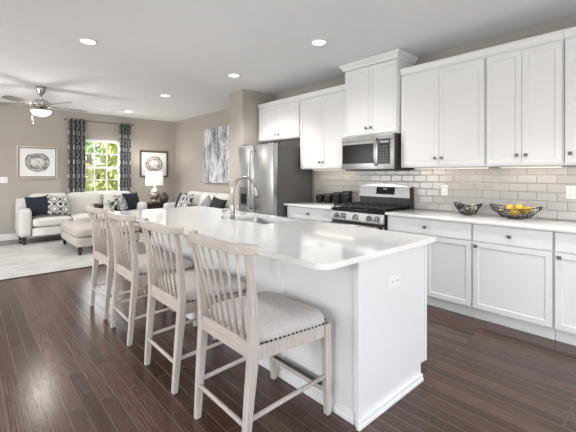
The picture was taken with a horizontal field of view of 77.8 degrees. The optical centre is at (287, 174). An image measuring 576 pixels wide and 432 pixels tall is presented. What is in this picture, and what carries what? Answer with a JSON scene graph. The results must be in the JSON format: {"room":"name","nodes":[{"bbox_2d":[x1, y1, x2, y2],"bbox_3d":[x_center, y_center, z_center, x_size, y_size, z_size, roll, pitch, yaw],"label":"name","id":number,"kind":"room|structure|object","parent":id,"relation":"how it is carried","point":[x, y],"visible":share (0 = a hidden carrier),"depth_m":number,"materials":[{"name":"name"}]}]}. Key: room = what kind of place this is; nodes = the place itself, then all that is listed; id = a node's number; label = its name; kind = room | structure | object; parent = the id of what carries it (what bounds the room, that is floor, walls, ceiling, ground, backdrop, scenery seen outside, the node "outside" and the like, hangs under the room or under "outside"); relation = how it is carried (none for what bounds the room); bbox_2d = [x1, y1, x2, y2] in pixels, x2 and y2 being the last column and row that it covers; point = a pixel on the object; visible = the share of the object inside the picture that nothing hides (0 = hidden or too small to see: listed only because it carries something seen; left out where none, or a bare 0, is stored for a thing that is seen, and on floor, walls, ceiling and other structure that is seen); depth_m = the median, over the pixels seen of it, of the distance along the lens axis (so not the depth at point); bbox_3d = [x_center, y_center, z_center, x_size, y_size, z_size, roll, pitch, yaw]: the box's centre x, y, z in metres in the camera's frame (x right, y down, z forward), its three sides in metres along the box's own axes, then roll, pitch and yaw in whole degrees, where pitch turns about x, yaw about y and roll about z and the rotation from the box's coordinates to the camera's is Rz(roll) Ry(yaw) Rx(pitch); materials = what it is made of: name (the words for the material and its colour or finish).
{"room":"kitchen","nodes":[
{"label":"kitchen","id":0,"kind":"room"},
{"bbox_2d":[0,106,174,234],"bbox_3d":[-5.614,-0.050,7.359,7.120,2.740,0.150,0,0,-42],"label":"wall","id":1,"kind":"structure","parent":0,"point":[16,126],"depth_m":7.80,"materials":[{"name":"paint"}]},
{"bbox_2d":[0,177,7,182],"bbox_3d":[-5.705,0.100,7.169,0.120,0.120,0.010,0,0,-42],"label":"light switch","id":2,"kind":"object","parent":1,"relation":"attached to","point":[2,179],"visible":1,"depth_m":7.17,"materials":[{"name":"white plastic"}]},
{"bbox_2d":[16,145,57,178],"bbox_3d":[-5.283,-0.265,7.536,0.720,0.680,0.029,0,0,-42],"label":"framed print","id":3,"kind":"object","parent":1,"relation":"attached to","point":[32,162],"visible":1,"depth_m":7.52,"materials":[{"name":"white paper"}]},
{"bbox_2d":[0,227,140,240],"bbox_3d":[-5.622,1.255,7.240,6.950,0.130,0.015,0,0,-42],"label":"baseboard","id":4,"kind":"structure","parent":1,"relation":"attached to","point":[3,237],"depth_m":7.25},
{"bbox_2d":[64,118,133,125],"bbox_3d":[-4.364,-1.225,8.317,1.467,0.048,0.095,0,0,-42],"label":"curtain rod","id":5,"kind":"object","parent":1,"relation":"attached to","point":[64,118],"visible":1,"depth_m":8.25,"materials":[{"name":"metal"}]},
{"bbox_2d":[68,118,85,192],"bbox_3d":[-4.716,0.022,7.970,0.363,2.555,0.086,0,0,-42],"label":"curtain","id":6,"kind":"object","parent":5,"relation":"hanging from","point":[76,129],"visible":0.6,"depth_m":7.96,"materials":[{"name":"grey fabric"}]},
{"bbox_2d":[119,123,130,192],"bbox_3d":[-3.951,0.022,8.660,0.283,2.555,0.086,0,0,-42],"label":"curtain","id":7,"kind":"object","parent":5,"relation":"hanging from","point":[124,130],"visible":0.62,"depth_m":8.65,"materials":[{"name":"grey fabric"}]},
{"bbox_2d":[85,139,118,193],"bbox_3d":[-4.398,-0.188,8.399,0.980,1.285,0.135,0,0,-42],"label":"window","id":8,"kind":"structure","parent":1,"relation":"in","point":[94,167],"depth_m":8.43,"materials":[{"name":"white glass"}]},
{"bbox_2d":[140,150,167,176],"bbox_3d":[-3.445,-0.280,9.194,0.730,0.680,0.029,0,0,-42],"label":"framed print","id":9,"kind":"object","parent":1,"relation":"attached to","point":[149,160],"visible":0.94,"depth_m":9.18,"materials":[{"name":"white paper"}]},
{"bbox_2d":[175,109,228,201],"bbox_3d":[-1.687,-0.050,8.208,0.150,2.740,3.850,0,0,-42],"label":"wall","id":10,"kind":"structure","parent":0,"point":[188,132],"depth_m":8.81,"materials":[{"name":"paint"}]},
{"bbox_2d":[203,125,228,183],"bbox_3d":[-1.594,-0.434,7.962,0.039,1.252,1.124,0,0,-42],"label":"canvas painting","id":11,"kind":"object","parent":10,"relation":"attached to","point":[215,140],"visible":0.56,"depth_m":7.93,"materials":[{"name":"fabric"}]},
{"bbox_2d":[229,89,272,210],"bbox_3d":[-0.545,-0.050,6.367,0.920,2.740,0.415,0,0,-42],"label":"wall","id":12,"kind":"structure","parent":0,"point":[243,108],"depth_m":6.05,"materials":[{"name":"paint"}]},
{"bbox_2d":[0,228,575,431],"bbox_3d":[-1.718,1.370,2.928,6.970,0.100,11.650,0,0,-42],"label":"floor","id":13,"kind":"structure","parent":0,"point":[64,367],"depth_m":2.34,"materials":[{"name":"brown wood"}]},
{"bbox_2d":[0,232,150,280],"bbox_3d":[-4.096,1.314,5.848,4.166,0.012,2.744,0,0,-42],"label":"area rug","id":14,"kind":"object","parent":13,"relation":"on","point":[35,258],"visible":0.48,"depth_m":5.59,"materials":[{"name":"white carpet"}]},
{"bbox_2d":[15,191,146,244],"bbox_3d":[-4.332,0.840,7.654,2.384,0.936,0.830,0,0,-42],"label":"sofa","id":15,"kind":"object","parent":14,"relation":"on","point":[26,225],"visible":0.49,"depth_m":7.11,"materials":[{"name":"beige fabric"}]},
{"bbox_2d":[24,196,50,215],"bbox_3d":[-4.867,0.605,6.949,0.445,0.424,0.214,0,0,-32],"label":"throw pillow","id":16,"kind":"object","parent":15,"relation":"on","point":[38,205],"visible":0.85,"depth_m":6.90,"materials":[{"name":"fabric"}]},
{"bbox_2d":[29,193,66,216],"bbox_3d":[-4.922,0.622,7.333,0.641,0.501,0.291,0,0,-42],"label":"cushion","id":17,"kind":"object","parent":15,"relation":"on","point":[36,194],"depth_m":7.25,"materials":[{"name":"beige fabric"}]},
{"bbox_2d":[32,215,71,226],"bbox_3d":[-4.733,0.911,7.124,0.647,0.206,0.580,0,0,-42],"label":"seat cushion","id":18,"kind":"object","parent":15,"relation":"on","point":[39,220],"depth_m":6.92,"materials":[{"name":"beige fabric"}]},
{"bbox_2d":[46,194,70,215],"bbox_3d":[-4.595,0.605,7.154,0.225,0.449,0.473,0,0,36],"label":"throw pillow","id":19,"kind":"object","parent":15,"relation":"on","point":[56,204],"visible":1,"depth_m":7.09,"materials":[{"name":"white fabric"}]},
{"bbox_2d":[67,192,100,214],"bbox_3d":[-4.437,0.622,7.771,0.641,0.501,0.291,0,0,-42],"label":"cushion","id":20,"kind":"object","parent":15,"relation":"on","point":[78,201],"depth_m":7.63,"materials":[{"name":"beige fabric"}]},
{"bbox_2d":[68,213,104,220],"bbox_3d":[-4.248,0.911,7.561,0.647,0.206,0.580,0,0,-42],"label":"seat cushion","id":21,"kind":"object","parent":15,"relation":"on","point":[74,216],"depth_m":7.29,"materials":[{"name":"beige fabric"}]},
{"bbox_2d":[100,191,129,208],"bbox_3d":[-3.952,0.622,8.209,0.641,0.501,0.291,0,0,-42],"label":"cushion","id":22,"kind":"object","parent":15,"relation":"on","point":[107,195],"depth_m":8.00,"materials":[{"name":"beige fabric"}]},
{"bbox_2d":[114,194,127,210],"bbox_3d":[-3.678,0.620,7.900,0.227,0.378,0.420,0,0,-2],"label":"throw pillow","id":23,"kind":"object","parent":15,"relation":"on","point":[124,204],"visible":0.72,"depth_m":7.80,"materials":[{"name":"white fabric"}]},
{"bbox_2d":[122,192,139,210],"bbox_3d":[-3.560,0.600,8.142,0.203,0.395,0.420,0,0,26],"label":"throw pillow","id":24,"kind":"object","parent":15,"relation":"on","point":[132,199],"visible":0.79,"depth_m":8.06,"materials":[{"name":"fabric"}]},
{"bbox_2d":[61,219,139,254],"bbox_3d":[-3.471,1.087,6.565,1.020,0.442,1.340,0,0,-42],"label":"ottoman","id":25,"kind":"object","parent":14,"relation":"on","point":[78,234],"visible":0.58,"depth_m":6.10,"materials":[{"name":"fabric"}]},
{"bbox_2d":[61,219,139,236],"bbox_3d":[-3.471,0.949,6.565,1.020,0.167,1.340,0,0,-42],"label":"cushion","id":26,"kind":"object","parent":25,"relation":"on","point":[83,228],"depth_m":6.22,"materials":[{"name":"fabric"}]},
{"bbox_3d":[-3.520,0.772,6.858,0.600,0.186,0.420,0,0,-42],"label":"tray stand","id":27,"kind":"object","parent":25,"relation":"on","visible":0},
{"bbox_2d":[93,203,103,208],"bbox_3d":[-3.609,0.618,6.778,0.200,0.150,0.200,0,0,-42],"label":"bowl","id":28,"kind":"object","parent":27,"relation":"on","point":[96,205],"visible":0.51,"depth_m":6.72,"materials":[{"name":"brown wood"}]},
{"bbox_2d":[105,197,124,209],"bbox_3d":[-3.352,0.559,6.946,0.323,0.277,0.389,0,0,0],"label":"potted orchid","id":29,"kind":"object","parent":27,"relation":"on","point":[113,205],"visible":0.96,"depth_m":6.89,"materials":[{"name":"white plant"}]},
{"bbox_2d":[86,205,164,319],"bbox_3d":[-1.645,0.814,3.606,0.640,1.012,0.603,0,0,-43],"label":"counter stool","id":30,"kind":"object","parent":13,"relation":"on","point":[103,252],"visible":0.43,"depth_m":3.39,"materials":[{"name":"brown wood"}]},
{"bbox_2d":[105,242,158,255],"bbox_3d":[-1.609,0.756,3.640,0.494,0.105,0.525,0,0,-43],"label":"seat cushion","id":31,"kind":"object","parent":30,"relation":"on","point":[141,249],"depth_m":3.50,"materials":[{"name":"fabric"}]},
{"bbox_2d":[106,210,197,345],"bbox_3d":[-1.186,0.814,3.092,0.640,1.012,0.603,0,0,-41],"label":"counter stool","id":32,"kind":"object","parent":13,"relation":"on","point":[131,266],"visible":0.68,"depth_m":2.88,"materials":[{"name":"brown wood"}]},
{"bbox_2d":[126,252,192,273],"bbox_3d":[-1.149,0.756,3.124,0.494,0.105,0.525,0,0,-41],"label":"seat cushion","id":33,"kind":"object","parent":32,"relation":"on","point":[140,267],"depth_m":2.96,"materials":[{"name":"fabric"}]},
{"bbox_2d":[145,202,168,230],"bbox_3d":[-3.271,1.000,8.793,0.540,0.640,0.540,0,0,-42],"label":"end table","id":34,"kind":"object","parent":13,"relation":"on","point":[150,205],"visible":0.25,"depth_m":8.54,"materials":[{"name":"brown wood"}]},
{"bbox_2d":[145,171,163,202],"bbox_3d":[-3.261,0.297,8.721,0.416,0.765,0.416,0,0,-42],"label":"table lamp","id":35,"kind":"object","parent":34,"relation":"on","point":[154,178],"visible":0.83,"depth_m":8.58,"materials":[{"name":"beige fabric"}]},
{"bbox_2d":[159,192,168,202],"bbox_3d":[-3.033,0.552,8.738,0.220,0.255,0.220,0,0,-42],"label":"glass vase","id":36,"kind":"object","parent":34,"relation":"on","point":[164,198],"visible":1,"depth_m":8.67,"materials":[{"name":"grey"}]},
{"bbox_2d":[139,218,246,394],"bbox_3d":[-0.651,0.814,2.490,0.640,1.012,0.603,0,0,-42],"label":"counter stool","id":37,"kind":"object","parent":13,"relation":"on","point":[173,290],"visible":0.73,"depth_m":2.29,"materials":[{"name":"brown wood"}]},
{"bbox_2d":[158,269,245,300],"bbox_3d":[-0.615,0.756,2.523,0.494,0.105,0.525,0,0,-42],"label":"seat cushion","id":38,"kind":"object","parent":37,"relation":"on","point":[189,293],"depth_m":2.38,"materials":[{"name":"fabric"}]},
{"bbox_2d":[163,191,228,209],"bbox_3d":[-1.794,0.840,7.506,0.830,0.936,2.274,0,0,-42],"label":"sofa","id":39,"kind":"object","parent":13,"relation":"on","point":[198,198],"visible":0.13,"depth_m":7.68,"materials":[{"name":"beige fabric"}]},
{"bbox_2d":[175,193,186,206],"bbox_3d":[-2.393,0.595,7.968,0.206,0.404,0.430,0,0,-34],"label":"throw pillow","id":40,"kind":"object","parent":39,"relation":"on","point":[180,194],"visible":0.36,"depth_m":7.95,"materials":[{"name":"fabric"}]},
{"bbox_2d":[177,194,193,206],"bbox_3d":[-2.223,0.600,7.691,0.420,0.384,0.219,0,0,36],"label":"throw pillow","id":41,"kind":"object","parent":39,"relation":"on","point":[185,200],"visible":0.73,"depth_m":7.62,"materials":[{"name":"white fabric"}]},
{"bbox_2d":[187,191,201,205],"bbox_3d":[-2.090,0.622,8.069,0.291,0.501,0.605,0,0,-42],"label":"cushion","id":42,"kind":"object","parent":39,"relation":"on","point":[195,202],"depth_m":7.86,"materials":[{"name":"beige fabric"}]},
{"bbox_2d":[200,195,210,206],"bbox_3d":[-1.631,0.620,7.094,0.207,0.460,0.476,0,0,-25],"label":"throw pillow","id":43,"kind":"object","parent":39,"relation":"on","point":[206,202],"visible":0.5,"depth_m":7.04,"materials":[{"name":"grey fabric"}]},
{"bbox_2d":[199,192,216,205],"bbox_3d":[-1.677,0.622,7.611,0.291,0.501,0.605,0,0,-42],"label":"cushion","id":44,"kind":"object","parent":39,"relation":"on","point":[203,195],"depth_m":7.60,"materials":[{"name":"beige fabric"}]},
{"bbox_2d":[209,196,226,208],"bbox_3d":[-1.374,0.620,6.868,0.433,0.413,0.202,0,0,37],"label":"throw pillow","id":45,"kind":"object","parent":39,"relation":"on","point":[216,202],"visible":0.54,"depth_m":6.80,"materials":[{"name":"black fabric"}]},
{"bbox_2d":[215,193,228,207],"bbox_3d":[-1.264,0.622,7.153,0.291,0.501,0.605,0,0,-42],"label":"cushion","id":46,"kind":"object","parent":39,"relation":"on","point":[222,196],"depth_m":7.01,"materials":[{"name":"beige fabric"}]},
{"bbox_2d":[188,230,330,431],"bbox_3d":[-0.162,0.814,1.944,0.640,1.012,0.603,0,0,-42],"label":"counter stool","id":47,"kind":"object","parent":13,"relation":"on","point":[256,325],"visible":1,"depth_m":1.80,"materials":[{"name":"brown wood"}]},
{"bbox_2d":[209,291,323,342],"bbox_3d":[-0.125,0.756,1.977,0.494,0.105,0.525,0,0,-42],"label":"seat cushion","id":48,"kind":"object","parent":47,"relation":"on","point":[282,319],"depth_m":1.84,"materials":[{"name":"fabric"}]},
{"bbox_2d":[239,142,311,216],"bbox_3d":[-0.233,0.422,5.598,0.877,1.795,0.855,0,0,-42],"label":"refrigerator","id":49,"kind":"object","parent":13,"relation":"on","point":[276,172],"visible":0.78,"depth_m":5.27,"materials":[{"name":"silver metal"}]},
{"bbox_2d":[151,231,426,431],"bbox_3d":[-0.373,0.878,3.080,0.942,0.884,2.845,0,0,-42],"label":"kitchen island","id":50,"kind":"object","parent":13,"relation":"on","point":[375,309],"visible":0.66,"depth_m":2.07,"materials":[{"name":"paint"}]},
{"bbox_2d":[115,206,434,269],"bbox_3d":[-0.496,0.421,3.152,1.095,0.030,3.175,0,0,-42],"label":"island countertop","id":51,"kind":"structure","parent":50,"relation":"on","point":[317,245],"depth_m":2.36,"materials":[{"name":"stone"}]},
{"bbox_2d":[229,176,258,220],"bbox_3d":[-0.380,0.206,3.260,0.326,0.400,0.110,0,0,-42],"label":"kitchen faucet","id":52,"kind":"object","parent":51,"relation":"on","point":[233,210],"visible":1,"depth_m":3.18,"materials":[{"name":"silver metal"}]},
{"bbox_2d":[236,217,285,223],"bbox_3d":[-0.259,0.533,3.312,0.432,0.194,0.675,0,0,-42],"label":"sink","id":53,"kind":"object","parent":51,"relation":"in","point":[255,219],"visible":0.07,"depth_m":3.59,"materials":[{"name":"metal"}]},
{"bbox_2d":[389,273,399,288],"bbox_3d":[0.623,0.620,2.089,0.118,0.072,0.005,0,0,-42],"label":"power outlet","id":54,"kind":"object","parent":50,"relation":"attached to","point":[394,278],"depth_m":2.09,"materials":[{"name":"white plastic"}]},
{"bbox_2d":[287,206,331,222],"bbox_3d":[0.488,0.878,5.010,0.636,0.882,0.871,0,0,-42],"label":"base cabinet","id":55,"kind":"object","parent":13,"relation":"on","point":[314,214],"visible":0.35,"depth_m":4.80,"materials":[{"name":"paint"}]},
{"bbox_2d":[284,201,338,209],"bbox_3d":[0.477,0.421,5.020,0.642,0.030,0.903,0,0,-42],"label":"countertop","id":56,"kind":"structure","parent":55,"relation":"on","point":[310,204],"depth_m":4.91,"materials":[{"name":"stone"}]},
{"bbox_2d":[316,194,323,201],"bbox_3d":[0.477,0.346,5.339,0.121,0.118,0.121,0,0,-42],"label":"canister","id":57,"kind":"object","parent":56,"relation":"on","point":[319,197],"visible":1,"depth_m":5.29,"materials":[{"name":"black ceramic"}]},
{"bbox_2d":[324,193,332,202],"bbox_3d":[0.591,0.337,5.213,0.127,0.138,0.127,0,0,-42],"label":"canister","id":58,"kind":"object","parent":56,"relation":"on","point":[328,197],"visible":0.98,"depth_m":5.16,"materials":[{"name":"black ceramic"}]},
{"bbox_2d":[333,192,341,203],"bbox_3d":[0.705,0.325,5.086,0.133,0.162,0.133,0,0,-42],"label":"canister","id":59,"kind":"object","parent":56,"relation":"on","point":[337,196],"visible":0.92,"depth_m":5.03,"materials":[{"name":"black ceramic"}]},
{"bbox_2d":[342,191,351,202],"bbox_3d":[0.822,0.313,4.956,0.137,0.185,0.137,0,0,-42],"label":"canister","id":60,"kind":"object","parent":56,"relation":"on","point":[346,195],"visible":0.86,"depth_m":4.90,"materials":[{"name":"black ceramic"}]},
{"bbox_2d":[330,184,413,229],"bbox_3d":[1.002,0.718,4.365,0.721,1.205,0.760,0,0,-42],"label":"gas range","id":61,"kind":"object","parent":13,"relation":"on","point":[375,199],"visible":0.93,"depth_m":4.33,"materials":[{"name":"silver metal"}]},
{"bbox_2d":[331,206,409,213],"bbox_3d":[1.010,0.413,4.372,0.588,0.022,0.760,0,0,-42],"label":"cooktop","id":62,"kind":"object","parent":61,"relation":"in","point":[344,209],"depth_m":4.18,"materials":[{"name":"black metal"}]},
{"bbox_2d":[387,215,474,316],"bbox_3d":[1.595,0.878,3.782,0.636,0.882,0.884,0,0,-42],"label":"base cabinet","id":63,"kind":"object","parent":13,"relation":"on","point":[450,257],"visible":0.38,"depth_m":3.44,"materials":[{"name":"paint"}]},
{"bbox_2d":[385,209,575,232],"bbox_3d":[2.102,0.421,3.219,0.642,0.030,2.405,0,0,-42],"label":"countertop","id":64,"kind":"structure","parent":63,"relation":"on","point":[560,225],"depth_m":3.26,"materials":[{"name":"stone"}]},
{"bbox_2d":[454,202,482,214],"bbox_3d":[1.834,0.356,3.640,0.178,0.153,0.278,0,0,-42],"label":"wire bowl","id":65,"kind":"object","parent":64,"relation":"on","point":[455,203],"visible":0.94,"depth_m":3.59,"materials":[{"name":"black metal"}]},
{"bbox_2d":[489,204,542,218],"bbox_3d":[2.116,0.343,3.328,0.248,0.126,0.437,0,0,-42],"label":"wire bowl","id":66,"kind":"object","parent":64,"relation":"on","point":[492,206],"visible":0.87,"depth_m":3.28,"materials":[{"name":"black metal"}]},
{"bbox_2d":[506,204,513,210],"bbox_3d":[2.081,0.306,3.352,0.069,0.066,0.069,0,0,6],"label":"lemon","id":67,"kind":"object","parent":66,"relation":"in","point":[508,206],"visible":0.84,"depth_m":3.33,"materials":[{"name":"yellow food"}]},
{"bbox_2d":[509,210,519,215],"bbox_3d":[2.081,0.345,3.284,0.070,0.068,0.069,0,0,-22],"label":"lemon","id":68,"kind":"object","parent":66,"relation":"in","point":[510,211],"visible":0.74,"depth_m":3.27,"materials":[{"name":"yellow food"}]},
{"bbox_2d":[515,204,523,210],"bbox_3d":[2.139,0.300,3.303,0.072,0.070,0.072,0,0,32],"label":"lemon","id":69,"kind":"object","parent":66,"relation":"in","point":[518,206],"visible":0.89,"depth_m":3.28,"materials":[{"name":"yellow food"}]},
{"bbox_2d":[523,206,530,212],"bbox_3d":[2.182,0.316,3.254,0.067,0.064,0.067,0,0,-5],"label":"lemon","id":70,"kind":"object","parent":66,"relation":"in","point":[526,207],"visible":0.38,"depth_m":3.24,"materials":[{"name":"yellow food"}]},
{"bbox_2d":[473,223,555,339],"bbox_3d":[2.097,0.878,3.226,0.636,0.882,0.606,0,0,-42],"label":"base cabinet","id":71,"kind":"object","parent":13,"relation":"on","point":[513,267],"visible":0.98,"depth_m":3.01,"materials":[{"name":"paint"}]},
{"bbox_2d":[554,231,575,345],"bbox_3d":[2.605,0.878,2.663,0.636,0.882,0.903,0,0,-42],"label":"base cabinet","id":72,"kind":"object","parent":13,"relation":"on","point":[564,242],"visible":0.98,"depth_m":2.76,"materials":[{"name":"paint"}]},
{"bbox_2d":[0,0,575,121],"bbox_3d":[-1.718,-1.480,2.928,7.370,0.120,12.050,0,0,-42],"label":"ceiling","id":73,"kind":"structure","parent":0,"point":[186,51],"depth_m":3.77,"materials":[{"name":"paint"}]},
{"bbox_2d":[0,86,86,123],"bbox_3d":[-3.975,-1.119,5.805,1.292,0.599,1.306,0,0,-42],"label":"ceiling fan","id":74,"kind":"object","parent":73,"relation":"hanging from","point":[41,105],"visible":1,"depth_m":5.67,"materials":[{"name":"silver metal"}]},
{"bbox_2d":[78,38,97,44],"bbox_3d":[-2.120,-1.415,3.784,0.184,0.009,0.184,0,0,-42],"label":"recessed light","id":75,"kind":"object","parent":73,"relation":"in","point":[88,41],"visible":1,"depth_m":3.78,"materials":[{"name":"white"}]},
{"bbox_2d":[228,73,240,76],"bbox_3d":[-0.765,-1.415,5.074,0.184,0.009,0.184,0,0,-42],"label":"recessed light","id":76,"kind":"object","parent":73,"relation":"in","point":[230,74],"visible":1,"depth_m":5.07,"materials":[{"name":"white"}]},
{"bbox_2d":[310,39,327,45],"bbox_3d":[0.331,-1.415,3.813,0.184,0.009,0.184,0,0,-42],"label":"recessed light","id":77,"kind":"object","parent":73,"relation":"in","point":[317,42],"visible":1,"depth_m":3.81,"materials":[{"name":"white"}]},
{"bbox_2d":[273,16,575,220],"bbox_3d":[2.260,-0.050,3.644,0.162,2.740,7.385,0,0,-42],"label":"wall","id":78,"kind":"structure","parent":0,"point":[545,187],"depth_m":3.82,"materials":[{"name":"tile"}]},
{"bbox_2d":[257,95,300,142],"bbox_3d":[-0.054,-0.878,5.813,0.366,0.626,1.015,0,0,-42],"label":"upper cabinet","id":79,"kind":"object","parent":78,"relation":"attached to","point":[279,120],"visible":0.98,"depth_m":5.68,"materials":[{"name":"paint"}]},
{"bbox_2d":[299,84,344,168],"bbox_3d":[0.587,-0.638,5.102,0.366,1.106,0.890,0,0,-42],"label":"upper cabinet","id":80,"kind":"object","parent":78,"relation":"attached to","point":[322,112],"visible":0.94,"depth_m":4.99,"materials":[{"name":"paint"}]},
{"bbox_2d":[339,48,417,137],"bbox_3d":[1.113,-0.948,4.458,0.446,0.936,0.860,0,0,-42],"label":"upper cabinet","id":81,"kind":"object","parent":78,"relation":"attached to","point":[373,83],"visible":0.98,"depth_m":4.28,"materials":[{"name":"paint"}]},
{"bbox_2d":[341,133,413,170],"bbox_3d":[1.089,-0.265,4.439,0.517,0.424,0.752,0,0,-42],"label":"microwave","id":82,"kind":"object","parent":81,"relation":"attached to","point":[380,152],"visible":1,"depth_m":4.23,"materials":[{"name":"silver metal"}]},
{"bbox_2d":[441,185,447,194],"bbox_3d":[1.776,0.170,4.053,0.008,0.118,0.072,0,0,-42],"label":"wall outlet","id":83,"kind":"object","parent":78,"relation":"attached to","point":[444,188],"visible":1,"depth_m":4.05,"materials":[{"name":"white plastic"}]},
{"bbox_2d":[399,49,493,167],"bbox_3d":[1.703,-0.647,3.864,0.366,1.124,0.903,0,0,-42],"label":"upper cabinet","id":84,"kind":"object","parent":78,"relation":"attached to","point":[443,101],"visible":1,"depth_m":3.72,"materials":[{"name":"paint"}]},
{"bbox_2d":[414,167,489,168],"bbox_3d":[1.775,-0.077,3.929,0.040,0.014,0.803,0,0,-42],"label":"light","id":85,"kind":"object","parent":84,"relation":"attached to","point":[439,167],"visible":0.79,"depth_m":3.89,"materials":[{"name":"beige plastic"}]},
{"bbox_2d":[485,30,571,166],"bbox_3d":[2.209,-0.647,3.304,0.366,1.124,0.603,0,0,-42],"label":"upper cabinet","id":86,"kind":"object","parent":78,"relation":"attached to","point":[525,77],"visible":1,"depth_m":3.17,"materials":[{"name":"paint"}]},
{"bbox_2d":[500,166,562,167],"bbox_3d":[2.281,-0.077,3.369,0.040,0.014,0.503,0,0,-42],"label":"light","id":87,"kind":"object","parent":86,"relation":"attached to","point":[502,166],"visible":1,"depth_m":3.37,"materials":[{"name":"beige plastic"}]},
{"bbox_2d":[563,26,575,165],"bbox_3d":[2.717,-0.647,2.740,0.366,1.124,0.910,0,0,-42],"label":"upper cabinet","id":88,"kind":"object","parent":78,"relation":"attached to","point":[569,33],"visible":1,"depth_m":2.94,"materials":[{"name":"paint"}]},
{"bbox_2d":[566,186,575,198],"bbox_3d":[2.540,0.155,3.206,0.008,0.118,0.072,0,0,-42],"label":"wall outlet","id":89,"kind":"object","parent":78,"relation":"attached to","point":[570,190],"visible":1,"depth_m":3.20,"materials":[{"name":"white plastic"}]},
{"label":"outside","id":90,"kind":"structure","parent":0,"visible":0},
{"bbox_3d":[-21.385,1.870,27.441,55.000,0.100,50.600,0,0,-42],"label":"lawn","id":91,"kind":"structure","parent":90,"visible":0},
{"bbox_2d":[85,142,93,155],"bbox_3d":[-8.694,-0.746,13.080,2.839,5.231,2.753,0,0,0],"label":"tree","id":92,"kind":"object","parent":91,"relation":"on","point":[87,145],"visible":0.02,"depth_m":13.40,"materials":[{"name":"green plant"}]},
{"bbox_2d":[85,142,107,165],"bbox_3d":[-11.040,-2.236,19.445,4.872,8.121,5.585,0,0,8],"label":"tree","id":93,"kind":"object","parent":91,"relation":"on","point":[89,160],"visible":0.02,"depth_m":19.13,"materials":[{"name":"green plant"}]},
{"bbox_2d":[85,161,117,190],"bbox_3d":[-6.008,0.697,11.195,1.672,2.273,1.627,0,0,34],"label":"tree","id":94,"kind":"object","parent":91,"relation":"on","point":[100,185],"visible":0.23,"depth_m":10.79,"materials":[{"name":"green plant"}]},
{"bbox_2d":[95,142,117,178],"bbox_3d":[-7.165,-0.524,15.031,2.589,4.785,3.745,0,0,-14],"label":"tree","id":95,"kind":"object","parent":91,"relation":"on","point":[112,160],"visible":0.09,"depth_m":14.31,"materials":[{"name":"green plant"}]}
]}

